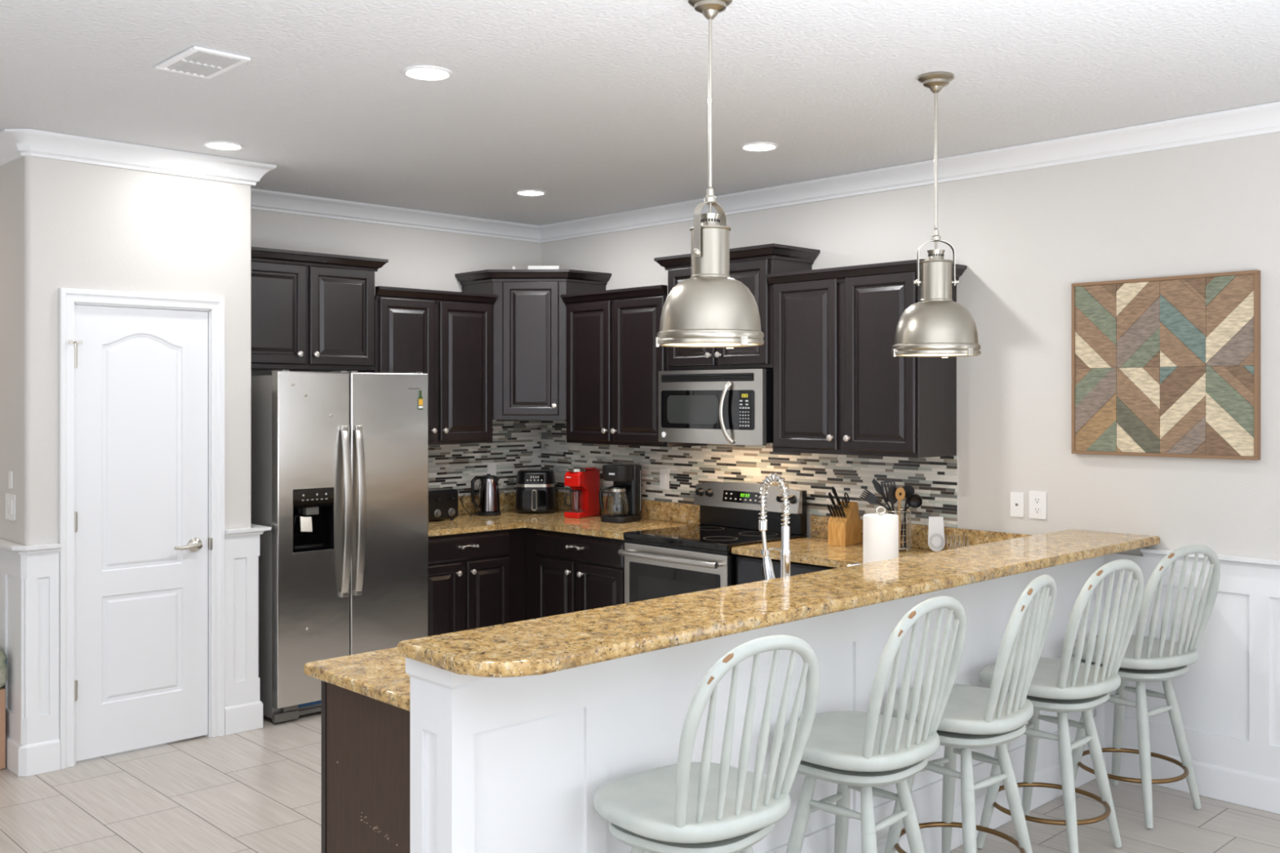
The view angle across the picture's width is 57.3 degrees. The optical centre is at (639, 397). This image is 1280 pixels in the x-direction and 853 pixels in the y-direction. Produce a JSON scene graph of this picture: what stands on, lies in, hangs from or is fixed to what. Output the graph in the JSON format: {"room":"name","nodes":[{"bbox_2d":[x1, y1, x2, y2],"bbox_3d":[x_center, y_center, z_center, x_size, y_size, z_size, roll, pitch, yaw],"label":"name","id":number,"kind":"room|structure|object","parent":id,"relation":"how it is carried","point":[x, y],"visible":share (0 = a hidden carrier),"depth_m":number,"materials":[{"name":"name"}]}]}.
{"room":"kitchen","nodes":[
{"label":"kitchen","id":0,"kind":"room"},
{"bbox_2d":[0,155,251,545],"bbox_3d":[-3.065,0.242,6.211,1.023,2.765,2.290,0,0,-44],"label":"wall","id":1,"kind":"structure","parent":0,"point":[64,224],"depth_m":5.25,"materials":[{"name":"white paint"}]},
{"bbox_2d":[5,493,15,520],"bbox_3d":[-2.785,0.484,5.173,0.009,0.115,0.130,0,0,-44],"label":"light switch","id":2,"kind":"object","parent":1,"relation":"attached to","point":[10,498],"visible":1,"depth_m":5.16,"materials":[{"name":"white plastic"}]},
{"bbox_2d":[6,498,8,514],"bbox_3d":[-2.803,0.484,5.188,0.003,0.066,0.032,0,0,-44],"label":"switch","id":3,"kind":"object","parent":2,"relation":"attached to","point":[7,500],"depth_m":5.18,"materials":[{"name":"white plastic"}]},
{"bbox_2d":[8,471,13,488],"bbox_3d":[-2.782,0.365,5.173,0.006,0.075,0.045,0,0,-44],"label":"sensor","id":4,"kind":"object","parent":1,"relation":"attached to","point":[10,473],"visible":1,"depth_m":5.16,"materials":[{"name":"white plastic"}]},
{"bbox_2d":[0,524,271,776],"bbox_3d":[-3.040,1.131,6.197,1.157,0.986,2.344,0,0,-44],"label":"trim","id":5,"kind":"structure","parent":1,"relation":"attached to","point":[29,575],"depth_m":5.11,"materials":[{"name":"white wood"}]},
{"bbox_2d":[68,305,212,761],"bbox_3d":[-2.282,0.602,5.368,0.655,2.019,0.098,0,0,-44],"label":"door","id":6,"kind":"structure","parent":1,"relation":"in","point":[143,543],"depth_m":5.38,"materials":[{"name":"white wood"}]},
{"bbox_2d":[58,287,224,768],"bbox_3d":[-2.306,0.573,5.412,0.743,2.104,0.133,0,0,-44],"label":"trim","id":7,"kind":"structure","parent":1,"relation":"attached to","point":[68,298],"depth_m":5.34,"materials":[{"name":"white wood"}]},
{"bbox_2d":[0,101,1279,243],"bbox_3d":[1.159,-1.089,3.466,3.488,0.100,12.100,0,0,-44],"label":"trim","id":8,"kind":"structure","parent":1,"relation":"attached to","point":[1261,119],"depth_m":5.58,"materials":[{"name":"white wood"}]},
{"bbox_2d":[251,208,541,496],"bbox_3d":[-1.546,0.242,7.120,2.570,2.765,0.120,0,0,-44],"label":"wall","id":9,"kind":"structure","parent":0,"point":[418,258],"depth_m":7.13,"materials":[{"name":"white paint"}]},
{"bbox_2d":[251,246,388,371],"bbox_3d":[-1.901,-0.466,6.430,0.956,0.629,0.383,0,0,-44],"label":"upper cabinet","id":10,"kind":"object","parent":9,"relation":"attached to","point":[311,311],"visible":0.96,"depth_m":6.34,"materials":[{"name":"brown wood"}]},
{"bbox_2d":[357,285,497,444],"bbox_3d":[-1.298,-0.174,7.010,0.825,0.906,0.381,0,0,-44],"label":"upper cabinet","id":11,"kind":"object","parent":9,"relation":"attached to","point":[446,336],"visible":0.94,"depth_m":6.92,"materials":[{"name":"brown wood"}]},
{"bbox_2d":[428,419,541,496],"bbox_3d":[-1.177,0.384,7.388,1.414,0.483,0.006,0,0,-44],"label":"backsplash","id":12,"kind":"structure","parent":9,"relation":"attached to","point":[515,446],"depth_m":7.61,"materials":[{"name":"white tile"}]},
{"bbox_2d":[487,463,496,475],"bbox_3d":[-0.960,0.491,7.585,0.068,0.118,0.009,0,0,-44],"label":"outlet","id":13,"kind":"object","parent":9,"relation":"attached to","point":[491,468],"visible":0.54,"depth_m":7.58,"materials":[{"name":"white plastic"}]},
{"bbox_2d":[489,467,494,475],"bbox_3d":[-0.958,0.491,7.583,0.032,0.066,0.003,0,0,-44],"label":"switch","id":14,"kind":"object","parent":13,"relation":"attached to","point":[491,469],"depth_m":7.58,"materials":[{"name":"white plastic"}]},
{"bbox_2d":[0,0,1279,225],"bbox_3d":[-0.830,-1.190,1.557,9.000,0.100,12.100,0,0,-44],"label":"ceiling","id":15,"kind":"structure","parent":0,"point":[598,107],"depth_m":4.22,"materials":[{"name":"white paint"}]},
{"bbox_2d":[155,45,250,79],"bbox_3d":[-1.485,-1.133,3.971,0.194,0.013,0.326,0,0,-44],"label":"ceiling vent","id":16,"kind":"object","parent":15,"relation":"in","point":[195,61],"visible":1,"depth_m":3.95,"materials":[{"name":"white metal"}]},
{"bbox_2d":[203,141,244,150],"bbox_3d":[-1.881,-1.136,5.288,0.176,0.008,0.176,0,0,-44],"label":"recessed light","id":17,"kind":"object","parent":15,"relation":"in","point":[221,145],"visible":1,"depth_m":5.28,"materials":[{"name":"white"}]},
{"bbox_2d":[207,142,239,149],"bbox_3d":[-1.881,-1.137,5.288,0.140,0.001,0.140,0,0,-44],"label":"diffuser","id":18,"kind":"object","parent":17,"relation":"attached to","point":[212,145],"depth_m":5.29,"materials":[{"name":"white plastic"}]},
{"bbox_2d":[401,65,453,80],"bbox_3d":[-0.745,-1.136,4.105,0.176,0.008,0.176,0,0,-44],"label":"recessed light","id":19,"kind":"object","parent":15,"relation":"in","point":[428,73],"visible":1,"depth_m":4.10,"materials":[{"name":"white"}]},
{"bbox_2d":[407,68,447,78],"bbox_3d":[-0.745,-1.137,4.105,0.140,0.001,0.140,0,0,-44],"label":"diffuser","id":20,"kind":"object","parent":19,"relation":"attached to","point":[411,73],"depth_m":4.10,"materials":[{"name":"white plastic"}]},
{"bbox_2d":[515,189,546,195],"bbox_3d":[-0.608,-1.136,6.511,0.176,0.008,0.176,0,0,-44],"label":"recessed light","id":21,"kind":"object","parent":15,"relation":"in","point":[527,192],"visible":1,"depth_m":6.51,"materials":[{"name":"white"}]},
{"bbox_2d":[518,191,542,195],"bbox_3d":[-0.608,-1.137,6.511,0.140,0.001,0.140,0,0,-44],"label":"diffuser","id":22,"kind":"object","parent":21,"relation":"attached to","point":[519,193],"depth_m":6.52,"materials":[{"name":"white plastic"}]},
{"bbox_2d":[655,0,764,349],"bbox_3d":[0.202,-0.641,3.342,0.306,0.996,0.309,0,0,-44],"label":"pendant lamp","id":23,"kind":"object","parent":15,"relation":"hanging from","point":[709,308],"visible":1,"depth_m":3.27,"materials":[{"name":"silver metal"}]},
{"bbox_2d":[670,342,753,346],"bbox_3d":[0.201,-0.156,3.343,0.281,0.006,0.281,0,0,-44],"label":"diffuser","id":24,"kind":"object","parent":23,"relation":"attached to","point":[671,344],"depth_m":3.37,"materials":[{"name":"beige"}]},
{"bbox_2d":[739,142,778,151],"bbox_3d":[0.542,-1.136,5.313,0.176,0.008,0.176,0,0,-44],"label":"recessed light","id":25,"kind":"object","parent":15,"relation":"in","point":[755,146],"visible":1,"depth_m":5.30,"materials":[{"name":"white"}]},
{"bbox_2d":[743,144,774,150],"bbox_3d":[0.542,-1.137,5.313,0.140,0.001,0.140,0,0,-44],"label":"diffuser","id":26,"kind":"object","parent":25,"relation":"attached to","point":[746,147],"depth_m":5.32,"materials":[{"name":"white plastic"}]},
{"bbox_2d":[892,71,981,358],"bbox_3d":[1.052,-0.641,4.154,0.306,0.996,0.309,0,0,-44],"label":"pendant lamp","id":27,"kind":"object","parent":15,"relation":"hanging from","point":[936,325],"visible":1,"depth_m":4.10,"materials":[{"name":"silver metal"}]},
{"bbox_2d":[910,354,966,355],"bbox_3d":[1.051,-0.156,4.155,0.281,0.006,0.281,0,0,-44],"label":"diffuser","id":28,"kind":"object","parent":27,"relation":"attached to","point":[910,354],"depth_m":4.22,"materials":[{"name":"beige"}]},
{"bbox_2d":[0,711,1279,852],"bbox_3d":[-0.830,1.675,1.557,9.000,0.100,12.100,0,0,-44],"label":"floor","id":29,"kind":"structure","parent":0,"point":[259,790],"depth_m":4.62,"materials":[{"name":"tile"}]},
{"bbox_2d":[0,649,7,768],"bbox_3d":[-3.133,1.365,5.096,0.570,0.519,0.495,0,0,-44],"label":"bench","id":30,"kind":"object","parent":29,"relation":"on","point":[3,660],"visible":1,"depth_m":5.11,"materials":[{"name":"beige wood"}]},
{"bbox_2d":[0,649,7,687],"bbox_3d":[-3.133,1.190,5.096,0.570,0.170,0.495,0,0,-44],"label":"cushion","id":31,"kind":"object","parent":30,"relation":"on","point":[3,660],"depth_m":5.10,"materials":[{"name":"beige fabric"}]},
{"bbox_2d":[251,369,428,723],"bbox_3d":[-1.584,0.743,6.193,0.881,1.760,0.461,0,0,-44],"label":"refrigerator","id":32,"kind":"object","parent":29,"relation":"on","point":[343,496],"visible":0.91,"depth_m":5.98,"materials":[{"name":"grey metal"}]},
{"bbox_2d":[417,390,422,409],"bbox_3d":[-1.188,0.015,6.334,0.029,0.104,0.006,0,0,-44],"label":"magnet","id":33,"kind":"object","parent":32,"relation":"attached to","point":[420,398],"visible":1,"depth_m":6.33,"materials":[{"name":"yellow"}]},
{"bbox_2d":[321,680,409,852],"bbox_3d":[0.268,1.200,4.043,2.735,0.850,0.572,0,0,-44],"label":"base cabinet","id":34,"kind":"object","parent":29,"relation":"on","point":[366,740],"visible":0.16,"depth_m":3.12,"materials":[{"name":"brown wood"}]},
{"bbox_2d":[303,515,1034,711],"bbox_3d":[0.184,0.700,4.544,3.399,0.148,1.414,0,0,-44],"label":"countertop","id":35,"kind":"structure","parent":34,"relation":"on","point":[380,675],"depth_m":5.34,"materials":[{"name":"beige stone"}]},
{"bbox_2d":[758,472,791,580],"bbox_3d":[0.493,0.500,4.066,0.140,0.479,0.130,0,0,42],"label":"kitchen faucet","id":36,"kind":"object","parent":35,"relation":"on","point":[766,568],"visible":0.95,"depth_m":4.03,"materials":[{"name":"silver metal"}]},
{"bbox_2d":[827,501,862,546],"bbox_3d":[1.035,0.633,5.904,0.096,0.212,0.190,0,0,36],"label":"knife block","id":37,"kind":"object","parent":35,"relation":"on","point":[842,531],"visible":0.84,"depth_m":5.85,"materials":[{"name":"brown wood"}]},
{"bbox_2d":[827,492,837,510],"bbox_3d":[0.966,0.523,5.861,0.016,0.101,0.094,0,0,36],"label":"knife","id":38,"kind":"object","parent":37,"relation":"in","point":[829,494],"visible":0.68,"depth_m":5.84,"materials":[{"name":"black plastic"}]},
{"bbox_2d":[829,504,836,517],"bbox_3d":[0.964,0.567,5.836,0.012,0.072,0.067,0,0,36],"label":"knife","id":39,"kind":"object","parent":37,"relation":"in","point":[830,505],"visible":1,"depth_m":5.83,"materials":[{"name":"black plastic"}]},
{"bbox_2d":[831,486,839,505],"bbox_3d":[0.987,0.499,5.876,0.016,0.105,0.097,0,0,36],"label":"knife","id":40,"kind":"object","parent":37,"relation":"in","point":[833,490],"visible":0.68,"depth_m":5.85,"materials":[{"name":"black plastic"}]},
{"bbox_2d":[832,504,839,518],"bbox_3d":[0.977,0.567,5.826,0.012,0.072,0.067,0,0,36],"label":"knife","id":41,"kind":"object","parent":37,"relation":"in","point":[833,505],"visible":1,"depth_m":5.82,"materials":[{"name":"black plastic"}]},
{"bbox_2d":[835,504,843,518],"bbox_3d":[0.991,0.567,5.816,0.012,0.072,0.067,0,0,36],"label":"knife","id":42,"kind":"object","parent":37,"relation":"in","point":[837,505],"visible":1,"depth_m":5.81,"materials":[{"name":"black plastic"}]},
{"bbox_2d":[839,504,845,518],"bbox_3d":[1.005,0.567,5.806,0.012,0.072,0.067,0,0,36],"label":"knife","id":43,"kind":"object","parent":37,"relation":"in","point":[840,505],"visible":1,"depth_m":5.80,"materials":[{"name":"black plastic"}]},
{"bbox_2d":[841,492,849,508],"bbox_3d":[1.027,0.515,5.843,0.010,0.082,0.078,0,0,36],"label":"scissors","id":44,"kind":"object","parent":37,"relation":"in","point":[844,498],"visible":1,"depth_m":5.84,"materials":[{"name":"black plastic"}]},
{"bbox_2d":[875,506,885,515],"bbox_3d":[0.941,0.582,4.574,0.152,0.314,0.152,0,0,-44],"label":"paper towel holder","id":45,"kind":"object","parent":35,"relation":"on","point":[878,507],"visible":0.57,"depth_m":4.57,"materials":[{"name":"silver metal"}]},
{"bbox_2d":[862,513,898,563],"bbox_3d":[0.941,0.594,4.574,0.136,0.266,0.136,0,0,-44],"label":"paper towel roll","id":46,"kind":"object","parent":45,"relation":"on","point":[880,533],"visible":0.63,"depth_m":4.52,"materials":[{"name":"white paper"}]},
{"bbox_2d":[884,508,911,551],"bbox_3d":[1.256,0.642,5.672,0.138,0.193,0.142,0,0,-44],"label":"utensil basket","id":47,"kind":"object","parent":35,"relation":"on","point":[907,547],"visible":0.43,"depth_m":5.64,"materials":[{"name":"silver metal"}]},
{"bbox_2d":[859,488,889,514],"bbox_3d":[1.160,0.583,5.665,0.189,0.282,0.039,0,0,11],"label":"spatula","id":48,"kind":"object","parent":47,"relation":"in","point":[871,498],"visible":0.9,"depth_m":5.67,"materials":[{"name":"black plastic"}]},
{"bbox_2d":[865,492,878,503],"bbox_3d":[1.123,0.487,5.677,0.069,0.059,0.008,0,0,3],"label":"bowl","id":49,"kind":"object","parent":48,"relation":"on","point":[871,498],"depth_m":5.67,"materials":[{"name":"black plastic"}]},
{"bbox_2d":[871,478,892,514],"bbox_3d":[1.205,0.561,5.723,0.148,0.325,0.021,0,0,34],"label":"spatula","id":50,"kind":"object","parent":47,"relation":"in","point":[877,486],"visible":0.65,"depth_m":5.74,"materials":[{"name":"black plastic"}]},
{"bbox_2d":[880,479,902,546],"bbox_3d":[1.226,0.562,5.695,0.109,0.323,0.040,0,0,28],"label":"slotted turner","id":51,"kind":"object","parent":47,"relation":"in","point":[893,480],"visible":0.52,"depth_m":5.70,"materials":[{"name":"black plastic"}]},
{"bbox_2d":[887,485,897,514],"bbox_3d":[1.218,0.573,5.632,0.048,0.298,0.034,0,0,31],"label":"serving spoon","id":52,"kind":"object","parent":47,"relation":"in","point":[891,497],"visible":0.72,"depth_m":5.63,"materials":[{"name":"black plastic"}]},
{"bbox_2d":[887,485,897,503],"bbox_3d":[1.218,0.469,5.632,0.052,0.090,0.017,0,0,-2],"label":"bowl","id":53,"kind":"object","parent":52,"relation":"on","point":[891,497],"depth_m":5.63,"materials":[{"name":"black plastic"}]},
{"bbox_2d":[895,487,905,547],"bbox_3d":[1.246,0.575,5.606,0.051,0.293,0.046,0,0,-44],"label":"wooden spoon","id":54,"kind":"object","parent":47,"relation":"in","point":[900,492],"visible":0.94,"depth_m":5.60,"materials":[{"name":"brown wood"}]},
{"bbox_2d":[895,487,905,500],"bbox_3d":[1.245,0.462,5.601,0.046,0.067,0.030,0,0,-1],"label":"bowl","id":55,"kind":"object","parent":54,"relation":"on","point":[900,492],"depth_m":5.60,"materials":[{"name":"brown wood"}]},
{"bbox_2d":[900,484,914,540],"bbox_3d":[1.288,0.574,5.679,0.082,0.298,0.041,0,0,35],"label":"serving spoon","id":56,"kind":"object","parent":47,"relation":"in","point":[909,490],"visible":0.62,"depth_m":5.67,"materials":[{"name":"black plastic"}]},
{"bbox_2d":[902,484,914,497],"bbox_3d":[1.299,0.455,5.672,0.064,0.060,0.014,0,0,1],"label":"bowl","id":57,"kind":"object","parent":56,"relation":"on","point":[908,490],"depth_m":5.67,"materials":[{"name":"black plastic"}]},
{"bbox_2d":[903,493,922,546],"bbox_3d":[1.305,0.591,5.599,0.096,0.261,0.056,0,0,26],"label":"ladle","id":58,"kind":"object","parent":47,"relation":"in","point":[914,500],"visible":1,"depth_m":5.62,"materials":[{"name":"black plastic"}]},
{"bbox_2d":[906,493,922,507],"bbox_3d":[1.315,0.496,5.593,0.057,0.070,0.075,0,0,-44],"label":"bowl","id":59,"kind":"object","parent":58,"relation":"on","point":[914,500],"depth_m":5.61,"materials":[{"name":"black plastic"}]},
{"bbox_2d":[928,516,945,551],"bbox_3d":[1.419,0.655,5.604,0.080,0.165,0.030,0,0,6],"label":"spoon rest","id":60,"kind":"object","parent":35,"relation":"on","point":[936,542],"visible":1,"depth_m":5.60,"materials":[{"name":"white ceramic"}]},
{"bbox_2d":[946,534,970,549],"bbox_3d":[1.491,0.692,5.482,0.120,0.094,0.094,0,0,16],"label":"rack","id":61,"kind":"object","parent":35,"relation":"on","point":[947,535],"visible":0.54,"depth_m":5.48,"materials":[{"name":"silver metal"}]},
{"bbox_2d":[428,527,525,635],"bbox_3d":[-1.153,1.200,6.949,0.775,0.850,0.670,0,0,-44],"label":"base cabinet","id":62,"kind":"object","parent":29,"relation":"on","point":[477,580],"visible":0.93,"depth_m":6.75,"materials":[{"name":"brown wood"}]},
{"bbox_2d":[525,528,625,620],"bbox_3d":[-0.378,1.200,7.100,0.670,0.850,1.523,0,0,-44],"label":"base cabinet","id":63,"kind":"object","parent":29,"relation":"on","point":[566,572],"visible":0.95,"depth_m":6.70,"materials":[{"name":"brown wood"}]},
{"bbox_2d":[428,491,699,539],"bbox_3d":[-0.638,0.700,6.851,1.390,0.148,1.524,0,0,-44],"label":"countertop","id":64,"kind":"structure","parent":63,"relation":"on","point":[655,514],"depth_m":6.93,"materials":[{"name":"beige stone"}]},
{"bbox_2d":[428,487,457,520],"bbox_3d":[-1.255,0.646,7.027,0.218,0.186,0.300,0,0,42],"label":"toaster","id":65,"kind":"object","parent":64,"relation":"on","point":[442,502],"visible":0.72,"depth_m":6.99,"materials":[{"name":"black plastic"}]},
{"bbox_2d":[460,474,501,515],"bbox_3d":[-0.990,0.611,7.339,0.250,0.257,0.155,0,0,-39],"label":"electric kettle","id":66,"kind":"object","parent":64,"relation":"on","point":[488,499],"visible":1,"depth_m":7.31,"materials":[{"name":"silver metal"}]},
{"bbox_2d":[515,469,555,513],"bbox_3d":[-0.671,0.604,7.536,0.255,0.270,0.276,0,0,-1],"label":"air fryer","id":67,"kind":"object","parent":64,"relation":"on","point":[535,491],"visible":1,"depth_m":7.43,"materials":[{"name":"black plastic"}]},
{"bbox_2d":[522,489,546,511],"bbox_3d":[-0.669,0.650,7.418,0.114,0.135,0.107,0,0,-44],"label":"basket","id":68,"kind":"object","parent":67,"relation":"on","point":[532,500],"depth_m":7.41,"materials":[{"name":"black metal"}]},
{"bbox_2d":[526,475,542,480],"bbox_3d":[-0.669,0.515,7.422,0.101,0.033,0.001,0,0,-1],"label":"print","id":69,"kind":"object","parent":67,"relation":"on","point":[531,476],"depth_m":7.42},
{"bbox_2d":[564,466,599,518],"bbox_3d":[-0.361,0.588,7.255,0.116,0.302,0.234,0,0,32],"label":"coffee maker","id":70,"kind":"object","parent":64,"relation":"on","point":[587,479],"visible":0.94,"depth_m":7.22,"materials":[{"name":"red plastic"}]},
{"bbox_2d":[564,489,582,511],"bbox_3d":[-0.403,0.636,7.194,0.104,0.126,0.079,0,0,-44],"label":"glass mug","id":71,"kind":"object","parent":70,"relation":"on","point":[575,495],"visible":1,"depth_m":7.17,"materials":[{"name":"white"}]},
{"bbox_2d":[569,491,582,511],"bbox_3d":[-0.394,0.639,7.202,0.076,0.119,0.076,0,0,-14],"label":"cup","id":72,"kind":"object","parent":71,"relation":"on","point":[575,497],"depth_m":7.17,"materials":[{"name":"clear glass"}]},
{"bbox_2d":[599,463,641,523],"bbox_3d":[-0.114,0.572,7.004,0.182,0.334,0.245,0,0,30],"label":"coffee maker","id":73,"kind":"object","parent":64,"relation":"on","point":[624,499],"visible":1,"depth_m":6.93,"materials":[{"name":"black plastic"}]},
{"bbox_2d":[593,634,819,852],"bbox_3d":[0.149,1.091,2.913,0.460,1.066,0.505,0,0,-40],"label":"bar stool","id":74,"kind":"object","parent":29,"relation":"on","point":[685,806],"visible":1,"depth_m":2.78,"materials":[{"name":"grey paint"}]},
{"bbox_2d":[617,482,807,603],"bbox_3d":[0.378,1.048,6.241,0.722,1.153,0.755,0,0,-44],"label":"range","id":75,"kind":"object","parent":29,"relation":"on","point":[660,562],"visible":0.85,"depth_m":6.20,"materials":[{"name":"silver metal"}]},
{"bbox_2d":[623,524,807,551],"bbox_3d":[0.399,0.746,6.260,0.635,0.035,0.755,0,0,-44],"label":"cooktop","id":76,"kind":"object","parent":75,"relation":"in","point":[697,537],"depth_m":6.18,"materials":[{"name":"black glass"}]},
{"bbox_2d":[724,493,760,501],"bbox_3d":[0.568,0.548,6.430,0.007,0.033,0.264,0,0,-44],"label":"print","id":77,"kind":"object","parent":75,"relation":"attached to","point":[728,496],"depth_m":6.44,"materials":[{"name":"grey"}]},
{"bbox_2d":[736,555,836,585],"bbox_3d":[0.897,1.200,5.785,0.614,0.847,0.605,0,0,-44],"label":"dishwasher","id":78,"kind":"object","parent":29,"relation":"on","point":[748,567],"visible":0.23,"depth_m":5.68,"materials":[{"name":"black"}]},
{"bbox_2d":[780,595,966,852],"bbox_3d":[0.663,1.091,3.427,0.509,1.066,0.478,0,0,42],"label":"bar stool","id":79,"kind":"object","parent":29,"relation":"on","point":[863,752],"visible":0.94,"depth_m":3.32,"materials":[{"name":"grey paint"}]},
{"bbox_2d":[884,574,1056,852],"bbox_3d":[1.059,1.091,3.791,0.510,1.066,0.461,0,0,37],"label":"bar stool","id":80,"kind":"object","parent":29,"relation":"on","point":[973,717],"visible":0.89,"depth_m":3.68,"materials":[{"name":"grey paint"}]},
{"bbox_2d":[976,559,1143,852],"bbox_3d":[1.499,1.091,4.190,0.499,1.066,0.475,0,0,44],"label":"bar stool","id":81,"kind":"object","parent":29,"relation":"on","point":[1063,686],"visible":0.84,"depth_m":4.07,"materials":[{"name":"grey paint"}]},
{"bbox_2d":[1062,544,1220,828],"bbox_3d":[1.973,1.091,4.620,0.475,1.066,0.499,0,0,-37],"label":"bar stool","id":82,"kind":"object","parent":29,"relation":"on","point":[1150,658],"visible":0.85,"depth_m":4.49,"materials":[{"name":"grey paint"}]},
{"bbox_2d":[426,586,1093,852],"bbox_3d":[0.732,1.122,3.974,3.400,1.006,0.165,0,0,-44],"label":"wainscot paneling","id":83,"kind":"structure","parent":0,"point":[529,775],"depth_m":3.17,"materials":[{"name":"white wood"}]},
{"bbox_2d":[405,555,1106,852],"bbox_3d":[0.731,1.121,3.957,3.422,1.006,0.189,0,0,-44],"label":"trim","id":84,"kind":"structure","parent":83,"relation":"attached to","point":[454,707],"depth_m":3.16,"materials":[{"name":"white wood"}]},
{"bbox_2d":[397,528,1159,677],"bbox_3d":[0.798,0.600,3.857,3.463,0.035,0.393,0,0,-44],"label":"countertop","id":85,"kind":"structure","parent":83,"relation":"on","point":[557,642],"depth_m":3.24,"materials":[{"name":"beige stone"}]},
{"bbox_2d":[541,132,1279,559],"bbox_3d":[3.014,0.242,4.138,0.120,2.765,10.500,0,0,-44],"label":"wall","id":86,"kind":"structure","parent":0,"point":[1023,238],"depth_m":5.23,"materials":[{"name":"white paint"}]},
{"bbox_2d":[454,269,611,419],"bbox_3d":[-0.675,-0.321,7.387,0.701,0.918,0.701,0,0,-44],"label":"upper cabinet","id":87,"kind":"object","parent":86,"relation":"attached to","point":[529,311],"visible":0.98,"depth_m":7.17,"materials":[{"name":"brown wood"}]},
{"bbox_2d":[528,266,560,269],"bbox_3d":[-0.612,-0.783,7.490,0.200,0.108,0.100,0,0,1],"label":"storage box","id":88,"kind":"object","parent":87,"relation":"on","point":[529,267],"visible":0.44,"depth_m":7.44,"materials":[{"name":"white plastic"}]},
{"bbox_2d":[560,284,706,447],"bbox_3d":[-0.049,-0.174,6.966,0.381,0.906,0.876,0,0,-44],"label":"upper cabinet","id":89,"kind":"object","parent":86,"relation":"attached to","point":[614,362],"visible":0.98,"depth_m":6.84,"materials":[{"name":"brown wood"}]},
{"bbox_2d":[659,468,669,489],"bbox_3d":[0.146,0.492,7.023,0.009,0.122,0.078,0,0,-44],"label":"outlet","id":90,"kind":"object","parent":86,"relation":"attached to","point":[664,473],"visible":1,"depth_m":7.02,"materials":[{"name":"white plastic"}]},
{"bbox_2d":[662,473,666,484],"bbox_3d":[0.144,0.492,7.021,0.003,0.066,0.032,0,0,-44],"label":"switch","id":91,"kind":"object","parent":90,"relation":"attached to","point":[664,475],"depth_m":7.02,"materials":[{"name":"white plastic"}]},
{"bbox_2d":[653,243,820,370],"bbox_3d":[0.516,-0.466,6.376,0.383,0.629,0.865,0,0,-44],"label":"upper cabinet","id":92,"kind":"object","parent":86,"relation":"attached to","point":[748,265],"visible":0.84,"depth_m":6.12,"materials":[{"name":"brown wood"}]},
{"bbox_2d":[658,368,773,445],"bbox_3d":[0.485,0.051,6.346,0.457,0.392,0.753,0,0,-44],"label":"microwave","id":93,"kind":"object","parent":92,"relation":"attached to","point":[734,406],"visible":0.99,"depth_m":6.17,"materials":[{"name":"silver metal"}]},
{"bbox_2d":[739,400,749,426],"bbox_3d":[0.539,0.083,6.034,0.065,0.136,0.001,0,0,44],"label":"print","id":94,"kind":"object","parent":93,"relation":"attached to","point":[744,404],"depth_m":6.03,"materials":[{"name":"grey"}]},
{"bbox_2d":[541,419,957,528],"bbox_3d":[0.426,0.384,6.743,0.006,0.483,3.157,0,0,-44],"label":"backsplash","id":95,"kind":"structure","parent":86,"relation":"attached to","point":[935,479],"depth_m":6.47,"materials":[{"name":"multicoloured tile"}]},
{"bbox_2d":[765,258,966,457],"bbox_3d":[1.098,-0.174,5.769,0.383,0.906,0.922,0,0,-44],"label":"upper cabinet","id":96,"kind":"object","parent":86,"relation":"attached to","point":[839,388],"visible":0.96,"depth_m":5.61,"materials":[{"name":"brown wood"}]},
{"bbox_2d":[1010,492,1024,517],"bbox_3d":[1.732,0.493,5.378,0.012,0.112,0.066,0,0,-44],"label":"cable plate","id":97,"kind":"object","parent":86,"relation":"attached to","point":[1017,499],"visible":1,"depth_m":5.38,"materials":[{"name":"white plastic"}]},
{"bbox_2d":[1029,490,1046,519],"bbox_3d":[1.803,0.489,5.307,0.008,0.124,0.082,0,0,-44],"label":"outlet","id":98,"kind":"object","parent":86,"relation":"attached to","point":[1037,500],"visible":1,"depth_m":5.30,"materials":[{"name":"white plastic"}]},
{"bbox_2d":[1033,496,1040,504],"bbox_3d":[1.801,0.467,5.305,0.002,0.034,0.034,0,0,-44],"label":"socket","id":99,"kind":"object","parent":98,"relation":"attached to","point":[1037,500],"depth_m":5.31,"materials":[{"name":"white plastic"}]},
{"bbox_2d":[1033,506,1040,514],"bbox_3d":[1.801,0.511,5.305,0.002,0.034,0.034,0,0,-44],"label":"socket","id":100,"kind":"object","parent":98,"relation":"attached to","point":[1037,509],"depth_m":5.31,"materials":[{"name":"white plastic"}]},
{"bbox_2d":[1071,270,1260,460],"bbox_3d":[2.179,-0.127,4.895,0.035,0.749,0.765,0,0,-44],"label":"wall art","id":101,"kind":"object","parent":86,"relation":"attached to","point":[1163,366],"visible":1,"depth_m":4.86,"materials":[{"name":"multicoloured"}]},
{"bbox_2d":[1104,547,1279,813],"bbox_3d":[2.862,1.131,4.177,0.046,0.986,2.487,0,0,-44],"label":"wainscoting","id":102,"kind":"structure","parent":86,"relation":"attached to","point":[1228,699],"depth_m":4.72,"materials":[{"name":"white wood"}]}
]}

